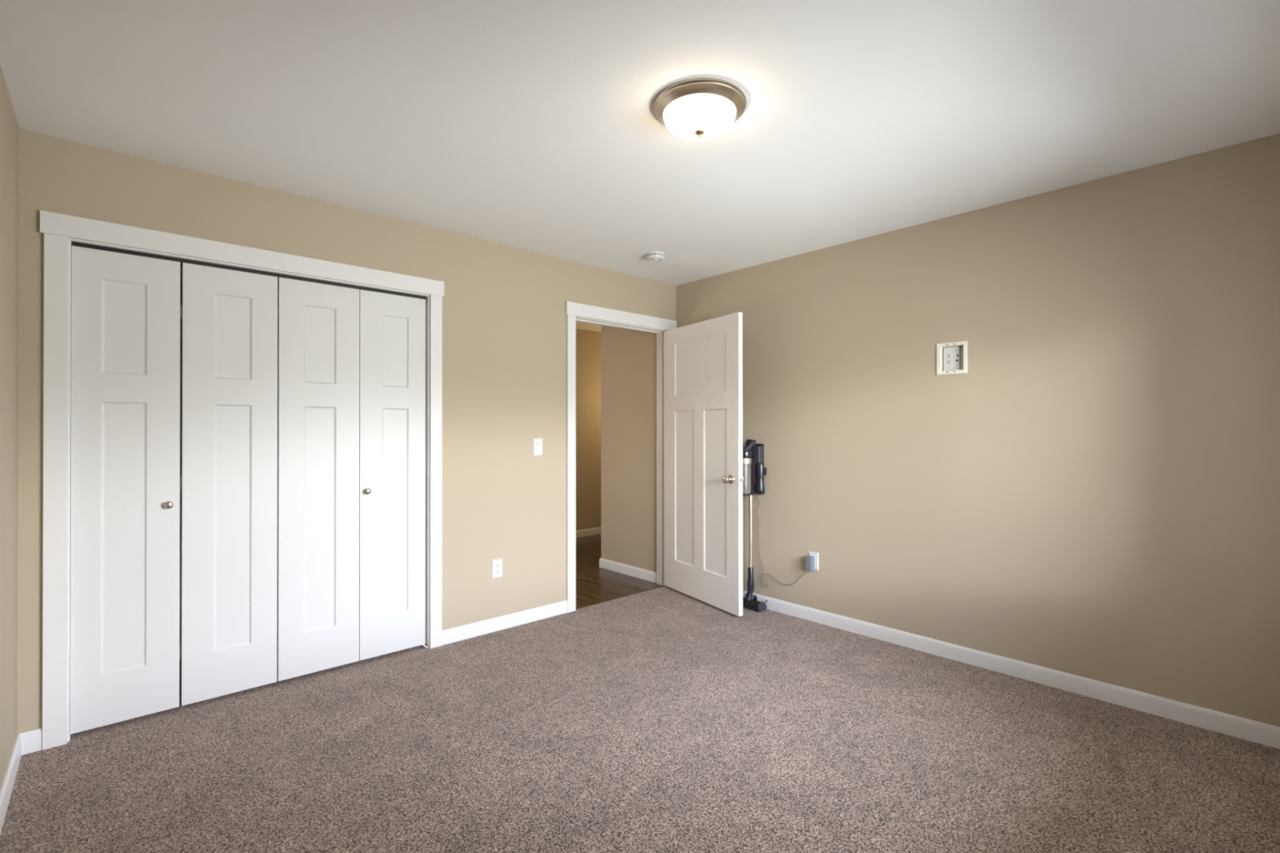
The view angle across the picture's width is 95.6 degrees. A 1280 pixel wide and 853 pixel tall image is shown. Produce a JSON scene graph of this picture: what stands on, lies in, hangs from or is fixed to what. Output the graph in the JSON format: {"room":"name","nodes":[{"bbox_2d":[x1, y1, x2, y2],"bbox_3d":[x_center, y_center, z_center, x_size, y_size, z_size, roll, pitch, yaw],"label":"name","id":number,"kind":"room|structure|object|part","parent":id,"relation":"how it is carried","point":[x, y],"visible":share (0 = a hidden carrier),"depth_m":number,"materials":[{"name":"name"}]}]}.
{"room":"empty bedroom","nodes":[
{"label":"empty bedroom","id":0,"kind":"room"},
{"bbox_2d":[0,65,18,789],"bbox_3d":[-1.235,0.051,0.879,0.115,2.440,3.635,0,0,-43],"label":"wall","id":1,"kind":"structure","parent":0,"point":[9,127],"depth_m":2.03,"materials":[{"name":"beige paint"}]},
{"bbox_2d":[0,733,21,835],"bbox_3d":[-1.226,1.230,0.961,0.013,0.083,3.520,0,0,-43],"label":"baseboard","id":2,"kind":"structure","parent":1,"relation":"attached to","point":[6,790],"depth_m":2.01,"materials":[{"name":"white paint"}]},
{"bbox_2d":[17,128,675,733],"bbox_3d":[-1.102,0.060,3.546,3.916,2.440,0.115,0,0,-43],"label":"wall","id":3,"kind":"structure","parent":0,"point":[504,317],"depth_m":3.46,"materials":[{"name":"beige paint"}]},
{"bbox_2d":[70,245,277,733],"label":"door","id":4,"kind":"structure","parent":3,"relation":"in","point":[126,310],"depth_m":2.58,"materials":[{"name":"white paint"}]},
{"bbox_3d":[-2.091,0.347,2.574,0.033,0.033,0.028,0,0,-43],"label":"knob","id":5,"kind":"part","parent":4,"relation":"part of","materials":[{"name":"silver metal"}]},
{"bbox_2d":[40,209,444,750],"bbox_3d":[-1.801,0.213,2.888,1.651,2.130,0.137,0,0,-43],"label":"trim","id":6,"kind":"structure","parent":3,"relation":"attached to","point":[61,232],"depth_m":2.36,"materials":[{"name":"white paint"}]},
{"bbox_3d":[-2.339,0.255,2.320,0.069,2.043,0.018,0,0,-43],"label":"casing","id":7,"kind":"part","parent":6,"relation":"part of","materials":[{"name":"white paint"}]},
{"bbox_3d":[-1.188,0.258,3.375,0.068,2.043,0.018,0,0,-43],"label":"casing","id":8,"kind":"part","parent":6,"relation":"part of","materials":[{"name":"white paint"}]},
{"bbox_2d":[18,600,567,755],"bbox_3d":[-1.058,1.239,3.494,3.686,0.083,0.013,0,0,-43],"label":"baseboard","id":9,"kind":"structure","parent":3,"relation":"attached to","point":[31,740],"depth_m":3.58,"materials":[{"name":"white paint"}]},
{"bbox_2d":[276,277,426,681],"bbox_3d":[-1.519,0.253,3.123,0.737,2.014,0.063,0,0,-43],"label":"door","id":10,"kind":"structure","parent":3,"relation":"in","point":[352,362],"depth_m":3.09,"materials":[{"name":"white paint"}]},
{"bbox_3d":[-1.475,0.349,3.139,0.033,0.033,0.028,0,0,-43],"label":"knob","id":11,"kind":"part","parent":10,"relation":"part of","materials":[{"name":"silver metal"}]},
{"bbox_2d":[491,558,502,578],"bbox_3d":[-0.897,0.892,3.646,0.071,0.118,0.009,0,0,-43],"label":"power outlet","id":12,"kind":"object","parent":3,"relation":"attached to","point":[496,563],"visible":1,"depth_m":3.64,"materials":[{"name":"white plastic"}]},
{"bbox_2d":[494,563,500,568],"bbox_3d":[-0.895,0.872,3.644,0.034,0.026,0.002,0,0,-43],"label":"socket","id":13,"kind":"object","parent":12,"relation":"attached to","point":[496,565],"depth_m":3.64,"materials":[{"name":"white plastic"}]},
{"bbox_2d":[533,438,542,456],"bbox_3d":[-0.676,0.136,3.849,0.072,0.117,0.012,0,0,-43],"label":"light switch","id":14,"kind":"object","parent":3,"relation":"attached to","point":[537,442],"visible":1,"depth_m":3.85,"materials":[{"name":"white plastic"}]},
{"bbox_2d":[564,301,676,613],"bbox_3d":[-0.146,0.213,4.407,1.092,2.152,0.138,0,0,-43],"label":"trim","id":15,"kind":"structure","parent":3,"relation":"attached to","point":[577,312],"depth_m":4.09,"materials":[{"name":"white paint"}]},
{"bbox_3d":[-0.478,0.254,4.027,0.068,2.056,0.018,0,0,-43],"label":"casing","id":16,"kind":"part","parent":15,"relation":"part of","materials":[{"name":"white paint"}]},
{"bbox_2d":[663,311,744,616],"bbox_3d":[0.442,0.251,4.260,0.166,2.029,0.929,0,0,-31],"label":"door","id":17,"kind":"structure","parent":3,"relation":"in","point":[704,478],"depth_m":4.18,"materials":[{"name":"white paint"}]},
{"bbox_3d":[0.591,0.356,3.911,0.066,0.065,0.065,0,0,-31],"label":"knob","id":18,"kind":"part","parent":17,"relation":"part of","materials":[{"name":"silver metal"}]},
{"bbox_2d":[575,328,600,530],"bbox_3d":[-0.920,0.075,6.704,4.350,2.446,0.115,0,0,-43],"label":"wall","id":19,"kind":"structure","parent":0,"point":[588,343],"depth_m":6.90,"materials":[{"name":"beige paint"}]},
{"bbox_2d":[575,527,600,537],"bbox_3d":[-0.877,1.256,6.652,4.350,0.083,0.013,0,0,-43],"label":"baseboard","id":20,"kind":"structure","parent":19,"relation":"attached to","point":[592,531],"depth_m":6.88,"materials":[{"name":"white paint"}]},
{"bbox_2d":[600,324,657,572],"bbox_3d":[0.888,0.071,5.967,2.680,2.446,0.765,0,0,-43],"label":"wall","id":21,"kind":"structure","parent":0,"point":[628,357],"depth_m":5.07,"materials":[{"name":"beige paint"}]},
{"bbox_2d":[599,558,657,582],"bbox_3d":[0.879,1.253,5.963,2.693,0.083,0.778,0,0,-43],"label":"baseboard","id":22,"kind":"structure","parent":21,"relation":"attached to","point":[640,573],"depth_m":5.03,"materials":[{"name":"white paint"}]},
{"bbox_2d":[0,0,1279,332],"bbox_3d":[0.297,-1.209,3.863,6.401,0.100,5.955,0,0,-43],"label":"ceiling","id":23,"kind":"structure","parent":0,"point":[530,125],"depth_m":2.09,"materials":[{"name":"paint"}]},
{"bbox_2d":[645,251,664,262],"bbox_3d":[0.102,-1.136,3.898,0.128,0.046,0.128,0,0,-43],"label":"smoke detector","id":24,"kind":"object","parent":23,"relation":"attached to","point":[652,256],"visible":1,"depth_m":3.86,"materials":[{"name":"white plastic"}]},
{"bbox_3d":[0.102,-1.152,3.898,0.128,0.014,0.128,0,0,-43],"label":"mounting plate","id":25,"kind":"part","parent":24,"relation":"part of","materials":[{"name":"white plastic"}]},
{"bbox_2d":[653,77,746,141],"bbox_3d":[0.216,-1.105,2.102,0.335,0.120,0.335,0,0,-43],"label":"ceiling light","id":26,"kind":"object","parent":23,"relation":"attached to","point":[698,108],"visible":1,"depth_m":2.02,"materials":[{"name":"white glass"}]},
{"bbox_3d":[0.216,-1.106,2.102,0.261,0.074,0.261,0,0,-43],"label":"lamp shade","id":27,"kind":"part","parent":26,"relation":"part of","materials":[{"name":"white glass"}]},
{"bbox_2d":[0,533,1279,852],"bbox_3d":[0.298,1.311,3.854,6.401,0.060,5.955,0,0,-43],"label":"floor","id":28,"kind":"structure","parent":0,"point":[665,719],"depth_m":2.22,"materials":[{"name":"brown carpet"}]},
{"bbox_2d":[742,439,767,612],"bbox_3d":[0.745,0.684,4.095,0.177,1.188,0.262,0,0,-43],"label":"stick vacuum","id":29,"kind":"object","parent":28,"relation":"on","point":[752,453],"visible":0.88,"depth_m":4.07,"materials":[{"name":"black plastic"}]},
{"bbox_2d":[746,567,754,591],"bbox_3d":[0.781,1.077,4.091,0.051,0.173,0.051,0,0,-43],"label":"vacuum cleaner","id":30,"kind":"object","parent":29,"relation":"attached to","point":[750,583],"depth_m":4.07,"materials":[{"name":"plastic"}]},
{"bbox_3d":[0.805,1.206,4.072,0.042,0.052,0.012,0,0,-43],"label":"swivel arm","id":31,"kind":"part","parent":29,"relation":"part of","materials":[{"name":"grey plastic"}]},
{"bbox_2d":[675,133,1279,727],"bbox_3d":[1.566,0.059,3.448,0.115,2.440,3.635,0,0,-43],"label":"wall","id":32,"kind":"structure","parent":0,"point":[1096,496],"depth_m":2.86,"materials":[{"name":"beige paint"}]},
{"bbox_2d":[754,444,764,494],"bbox_3d":[0.835,0.302,4.116,0.060,0.360,0.070,0,0,-43],"label":"dock","id":33,"kind":"object","parent":32,"relation":"attached to","point":[762,445],"visible":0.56,"depth_m":4.10,"materials":[{"name":"plastic"}]},
{"bbox_3d":[0.825,0.362,4.114,0.044,0.200,0.012,0,0,-43],"label":"arm","id":34,"kind":"part","parent":33,"relation":"part of","materials":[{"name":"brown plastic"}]},
{"bbox_2d":[755,463,766,494],"bbox_3d":[0.846,0.367,4.075,0.066,0.212,0.065,0,0,-43],"label":"accessory nozzle","id":35,"kind":"object","parent":33,"relation":"attached to","point":[761,470],"visible":1,"depth_m":4.05,"materials":[{"name":"plastic"}]},
{"bbox_2d":[755,494,813,586],"bbox_3d":[0.974,0.804,3.960,0.044,0.647,0.458,0,0,-43],"label":"adapter","id":36,"kind":"object","parent":32,"relation":"attached to","point":[809,559],"visible":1,"depth_m":3.80,"materials":[{"name":"white plastic"}]},
{"bbox_2d":[808,551,818,570],"bbox_3d":[1.142,0.884,3.817,0.009,0.116,0.071,0,0,-43],"label":"power outlet","id":37,"kind":"object","parent":32,"relation":"attached to","point":[815,555],"visible":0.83,"depth_m":3.80,"materials":[{"name":"white plastic"}]},
{"bbox_2d":[936,341,967,374],"bbox_3d":[1.735,-0.378,3.211,0.055,0.173,0.156,0,0,-43],"label":"outlet box","id":38,"kind":"object","parent":32,"relation":"attached to","point":[951,357],"visible":1,"depth_m":3.21,"materials":[{"name":"beige plastic"}]},
{"bbox_2d":[943,346,960,370],"bbox_3d":[1.737,-0.377,3.227,0.025,0.130,0.082,0,0,-43],"label":"socket","id":39,"kind":"object","parent":38,"relation":"attached to","point":[952,354],"depth_m":3.21,"materials":[{"name":"white plastic"}]},
{"bbox_2d":[742,590,1279,749],"bbox_3d":[1.481,1.238,3.443,0.013,0.083,3.520,0,0,-43],"label":"baseboard","id":40,"kind":"structure","parent":32,"relation":"attached to","point":[1259,732],"depth_m":2.83,"materials":[{"name":"white paint"}]}
]}

